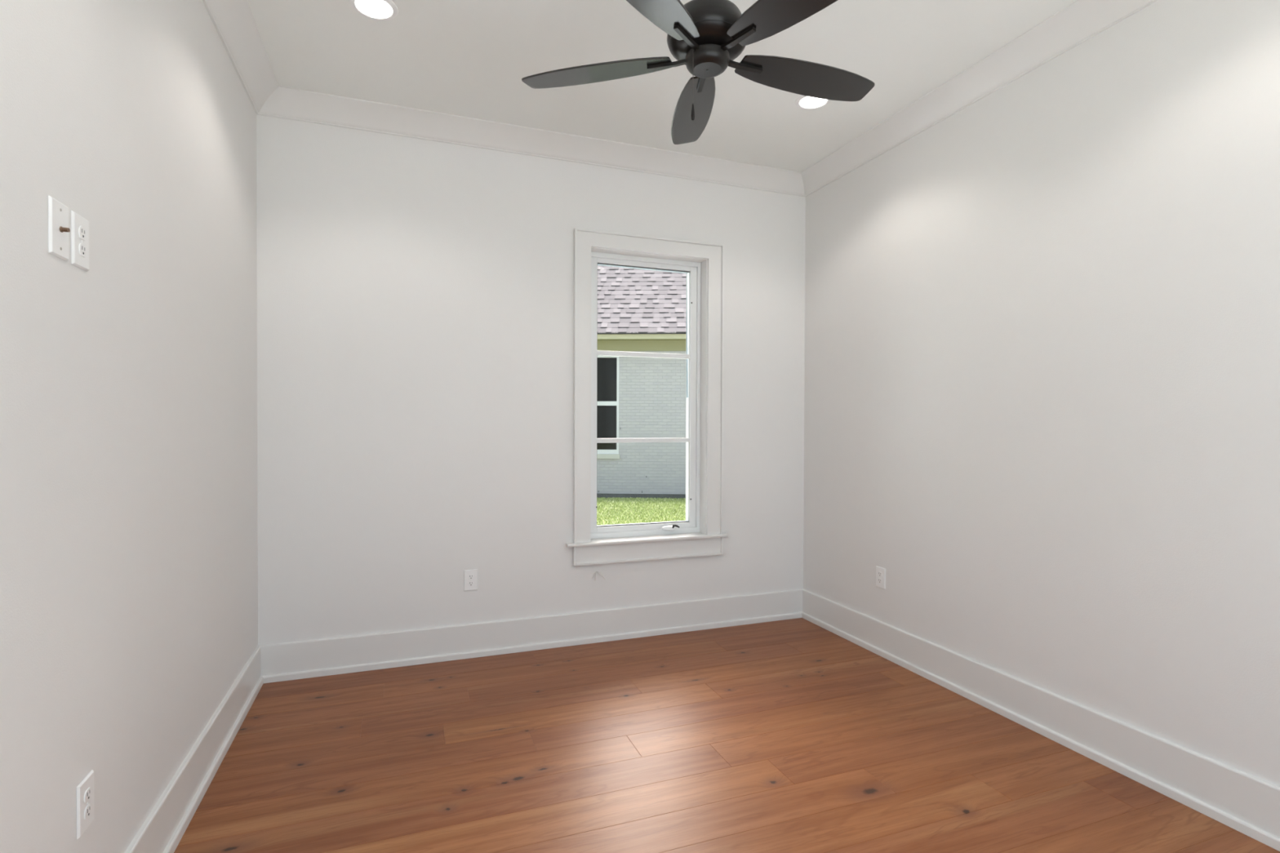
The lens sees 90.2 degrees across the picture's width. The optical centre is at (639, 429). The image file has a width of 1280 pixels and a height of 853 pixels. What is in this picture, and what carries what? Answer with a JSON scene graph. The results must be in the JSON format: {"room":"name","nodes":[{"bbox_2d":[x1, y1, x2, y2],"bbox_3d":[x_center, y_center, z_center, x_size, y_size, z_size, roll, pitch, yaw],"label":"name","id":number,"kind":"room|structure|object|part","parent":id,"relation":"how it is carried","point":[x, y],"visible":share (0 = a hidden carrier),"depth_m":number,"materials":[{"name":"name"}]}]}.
{"room":"empty bedroom","nodes":[
{"label":"empty bedroom","id":0,"kind":"room"},
{"bbox_2d":[0,0,257,852],"bbox_3d":[-1.248,0.017,1.125,0.150,3.448,4.600,0,1,-20],"label":"wall","id":1,"kind":"structure","parent":0,"point":[129,506],"depth_m":1.68,"materials":[{"name":"paint"}]},
{"bbox_2d":[48,195,70,261],"bbox_3d":[-1.256,-0.436,1.390,0.020,0.122,0.078,0,1,-20],"label":"wall plate","id":2,"kind":"object","parent":1,"relation":"attached to","point":[59,229],"visible":1,"depth_m":1.38,"materials":[{"name":"white plastic"}]},
{"bbox_2d":[71,209,88,271],"bbox_3d":[-1.296,-0.436,1.480,0.008,0.122,0.078,0,1,-20],"label":"electrical outlet","id":3,"kind":"object","parent":1,"relation":"attached to","point":[79,224],"visible":1,"depth_m":1.47,"materials":[{"name":"white plastic"}]},
{"bbox_2d":[78,243,86,257],"bbox_3d":[-1.294,-0.416,1.482,0.003,0.028,0.034,0,1,-20],"label":"receptacle","id":4,"kind":"object","parent":3,"relation":"attached to","point":[82,246],"depth_m":1.48,"materials":[{"name":"white plastic"}]},
{"bbox_2d":[78,226,86,240],"bbox_3d":[-1.294,-0.456,1.481,0.003,0.028,0.034,0,1,-20],"label":"receptacle","id":5,"kind":"object","parent":3,"relation":"attached to","point":[82,229],"depth_m":1.48,"materials":[{"name":"white plastic"}]},
{"bbox_2d":[76,769,94,839],"bbox_3d":[-1.304,0.881,1.504,0.008,0.122,0.078,0,1,-20],"label":"electrical outlet","id":6,"kind":"object","parent":1,"relation":"attached to","point":[85,789],"visible":1,"depth_m":1.49,"materials":[{"name":"white plastic"}]},
{"bbox_2d":[84,786,91,803],"bbox_3d":[-1.302,0.862,1.504,0.003,0.028,0.034,0,1,-20],"label":"receptacle","id":7,"kind":"object","parent":6,"relation":"attached to","point":[87,790],"depth_m":1.50,"materials":[{"name":"white plastic"}]},
{"bbox_2d":[84,803,92,820],"bbox_3d":[-1.302,0.901,1.505,0.003,0.028,0.034,0,1,-20],"label":"receptacle","id":8,"kind":"object","parent":6,"relation":"attached to","point":[87,806],"depth_m":1.50,"materials":[{"name":"white plastic"}]},
{"bbox_2d":[124,645,263,852],"bbox_3d":[-1.194,1.243,1.240,0.029,0.192,4.450,0,1,-20],"label":"baseboard","id":9,"kind":"structure","parent":1,"relation":"attached to","point":[164,828],"depth_m":2.29,"materials":[{"name":"paint"}]},
{"bbox_3d":[-1.184,1.321,1.236,0.013,0.036,4.434,0,1,-20],"label":"shoe moulding","id":10,"kind":"part","parent":9,"relation":"part of","materials":[{"name":"paint"}]},
{"bbox_2d":[202,0,279,114],"bbox_3d":[-1.141,-1.653,1.225,0.122,0.109,4.450,0,1,-20],"label":"crown molding","id":11,"kind":"structure","parent":1,"relation":"attached to","point":[233,20],"depth_m":2.79,"materials":[{"name":"paint"}]},
{"bbox_2d":[256,114,805,645],"bbox_3d":[-0.450,-0.011,3.984,3.644,3.448,0.200,0,1,-20],"label":"wall","id":12,"kind":"structure","parent":0,"point":[415,296],"depth_m":3.66,"materials":[{"name":"paint"}]},
{"bbox_2d":[463,568,477,591],"bbox_3d":[-0.976,0.870,3.687,0.078,0.122,0.008,0,1,-20],"label":"electrical outlet","id":13,"kind":"object","parent":12,"relation":"attached to","point":[470,576],"visible":1,"depth_m":3.68,"materials":[{"name":"white plastic"}]},
{"bbox_2d":[467,581,474,586],"bbox_3d":[-0.975,0.890,3.685,0.034,0.028,0.003,0,1,-20],"label":"receptacle","id":14,"kind":"object","parent":13,"relation":"attached to","point":[469,583],"depth_m":3.68,"materials":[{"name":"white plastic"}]},
{"bbox_2d":[467,574,474,579],"bbox_3d":[-0.975,0.851,3.684,0.034,0.028,0.003,0,1,-20],"label":"receptacle","id":15,"kind":"object","parent":13,"relation":"attached to","point":[469,576],"depth_m":3.68,"materials":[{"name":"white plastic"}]},
{"bbox_2d":[259,588,803,683],"bbox_3d":[-0.414,1.217,3.890,3.344,0.192,0.029,0,1,-20],"label":"baseboard","id":16,"kind":"structure","parent":12,"relation":"attached to","point":[300,660],"depth_m":3.76,"materials":[{"name":"paint"}]},
{"bbox_2d":[257,85,804,196],"bbox_3d":[-0.389,-1.679,3.816,3.344,0.109,0.122,0,1,-20],"label":"crown molding","id":17,"kind":"structure","parent":12,"relation":"attached to","point":[286,103],"depth_m":3.69,"materials":[{"name":"paint"}]},
{"bbox_2d":[591,571,605,580],"bbox_3d":[-0.258,0.905,3.951,0.092,0.055,0.027,0,1,-20],"label":"loose wires","id":18,"kind":"object","parent":12,"relation":"attached to","point":[596,572],"visible":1,"depth_m":3.94,"materials":[{"name":"white plastic"}]},
{"bbox_2d":[565,227,728,566],"bbox_3d":[0.035,-0.196,4.134,1.085,2.052,0.238,0,1,-20],"label":"window","id":19,"kind":"structure","parent":12,"relation":"in","point":[701,535],"depth_m":4.15,"materials":[{"name":"paint"}]},
{"bbox_3d":[0.021,-0.217,4.191,0.740,1.750,0.067,0,1,-20],"label":"sash","id":20,"kind":"part","parent":19,"relation":"part of","materials":[{"name":"plastic"}]},
{"bbox_3d":[0.019,-0.214,4.194,0.788,1.812,0.100,0,1,-20],"label":"frame","id":21,"kind":"part","parent":19,"relation":"part of","materials":[{"name":"plastic"}]},
{"bbox_2d":[247,0,1075,172],"bbox_3d":[0.360,-1.784,1.810,3.644,0.150,4.800,0,1,-20],"label":"ceiling","id":22,"kind":"structure","parent":0,"point":[464,58],"depth_m":2.96,"materials":[{"name":"paint"}]},
{"bbox_2d":[349,0,398,21],"bbox_3d":[-1.082,-1.720,2.596,0.185,0.006,0.185,0,1,-20],"label":"recessed light","id":23,"kind":"object","parent":22,"relation":"in","point":[376,10],"visible":1,"depth_m":2.61,"materials":[{"name":"white plastic"}]},
{"bbox_2d":[521,0,875,144],"bbox_3d":[0.272,-1.356,2.141,1.213,0.714,1.269,0,1,-20],"label":"ceiling fan","id":24,"kind":"object","parent":22,"relation":"hanging from","point":[706,37],"visible":1,"depth_m":2.15,"materials":[{"name":"black metal"}]},
{"bbox_3d":[-0.152,-1.244,2.227,0.536,0.006,0.153,0,10,15],"label":"fan blade","id":25,"kind":"part","parent":24,"relation":"part of","materials":[{"name":"black wood"}]},
{"bbox_3d":[0.009,-1.239,1.798,0.153,0.006,0.536,12,7,33],"label":"fan blade","id":26,"kind":"part","parent":24,"relation":"part of","materials":[{"name":"black wood"}]},
{"bbox_3d":[0.207,-1.246,2.512,0.153,0.007,0.535,-9,1,-2],"label":"fan blade","id":27,"kind":"part","parent":24,"relation":"part of","materials":[{"name":"black wood"}]},
{"bbox_3d":[0.467,-1.238,1.818,0.153,0.007,0.535,12,-7,-38],"label":"fan blade","id":28,"kind":"part","parent":24,"relation":"part of","materials":[{"name":"black wood"}]},
{"bbox_3d":[0.589,-1.242,2.260,0.536,0.006,0.153,0,-9,-21],"label":"fan blade","id":29,"kind":"part","parent":24,"relation":"part of","materials":[{"name":"black wood"}]},
{"bbox_2d":[795,94,831,109],"bbox_3d":[0.908,-1.721,3.345,0.185,0.006,0.185,0,1,-20],"label":"recessed light","id":30,"kind":"object","parent":22,"relation":"in","point":[804,102],"visible":0.66,"depth_m":3.36,"materials":[{"name":"white"}]},
{"bbox_2d":[173,617,1279,852],"bbox_3d":[0.382,1.540,1.757,3.344,0.400,4.590,0,1,-20],"label":"floor","id":31,"kind":"structure","parent":0,"point":[793,735],"depth_m":2.53,"materials":[{"name":"brown wood"}]},
{"bbox_2d":[803,0,1279,786],"bbox_3d":[2.026,0.015,2.347,0.150,3.448,4.600,0,1,-20],"label":"wall","id":32,"kind":"structure","parent":0,"point":[1042,378],"depth_m":2.65,"materials":[{"name":"paint"}]},
{"bbox_2d":[875,565,885,589],"bbox_3d":[1.415,0.871,3.757,0.008,0.122,0.078,0,1,-20],"label":"electrical outlet","id":33,"kind":"object","parent":32,"relation":"attached to","point":[880,571],"visible":1,"depth_m":3.75,"materials":[{"name":"white plastic"}]},
{"bbox_2d":[800,0,1158,196],"bbox_3d":[1.878,-1.655,2.352,0.122,0.109,4.450,0,1,-20],"label":"crown molding","id":34,"kind":"structure","parent":32,"relation":"attached to","point":[1080,20],"depth_m":3.03,"materials":[{"name":"paint"}]},
{"bbox_2d":[801,589,1279,851],"bbox_3d":[1.911,1.241,2.399,0.029,0.192,4.450,0,1,-20],"label":"baseboard","id":35,"kind":"structure","parent":32,"relation":"attached to","point":[1246,803],"depth_m":2.62,"materials":[{"name":"paint"}]},
{"label":"outside","id":36,"kind":"structure","parent":0,"visible":0},
{"bbox_2d":[596,497,685,525],"bbox_3d":[-0.801,1.870,14.444,70.000,0.500,80.000,0,1,-20],"label":"lawn","id":37,"kind":"structure","parent":36,"point":[603,522],"depth_m":12.79,"materials":[{"name":"plant"}]},
{"bbox_2d":[596,265,686,498],"bbox_3d":[0.395,-2.330,17.699,15.400,7.937,6.523,0,1,3],"label":"house","id":38,"kind":"structure","parent":37,"relation":"on","point":[638,397],"depth_m":15.00,"materials":[{"name":"brick"}]},
{"bbox_3d":[-0.972,-0.048,15.092,0.850,1.040,0.005,0,1,3],"label":"pane","id":39,"kind":"part","parent":38,"relation":"part of","materials":[{"name":"glass"}]},
{"bbox_3d":[-0.970,-0.618,15.068,0.850,0.100,0.050,0,1,3],"label":"meeting rail","id":40,"kind":"part","parent":38,"relation":"part of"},
{"bbox_3d":[-0.968,-1.183,15.079,0.850,1.030,0.005,0,1,3],"label":"pane","id":41,"kind":"part","parent":38,"relation":"part of","materials":[{"name":"glass"}]},
{"bbox_3d":[-0.982,0.630,15.042,1.020,0.105,0.070,0,1,3],"label":"window sill","id":42,"kind":"part","parent":38,"relation":"part of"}
]}

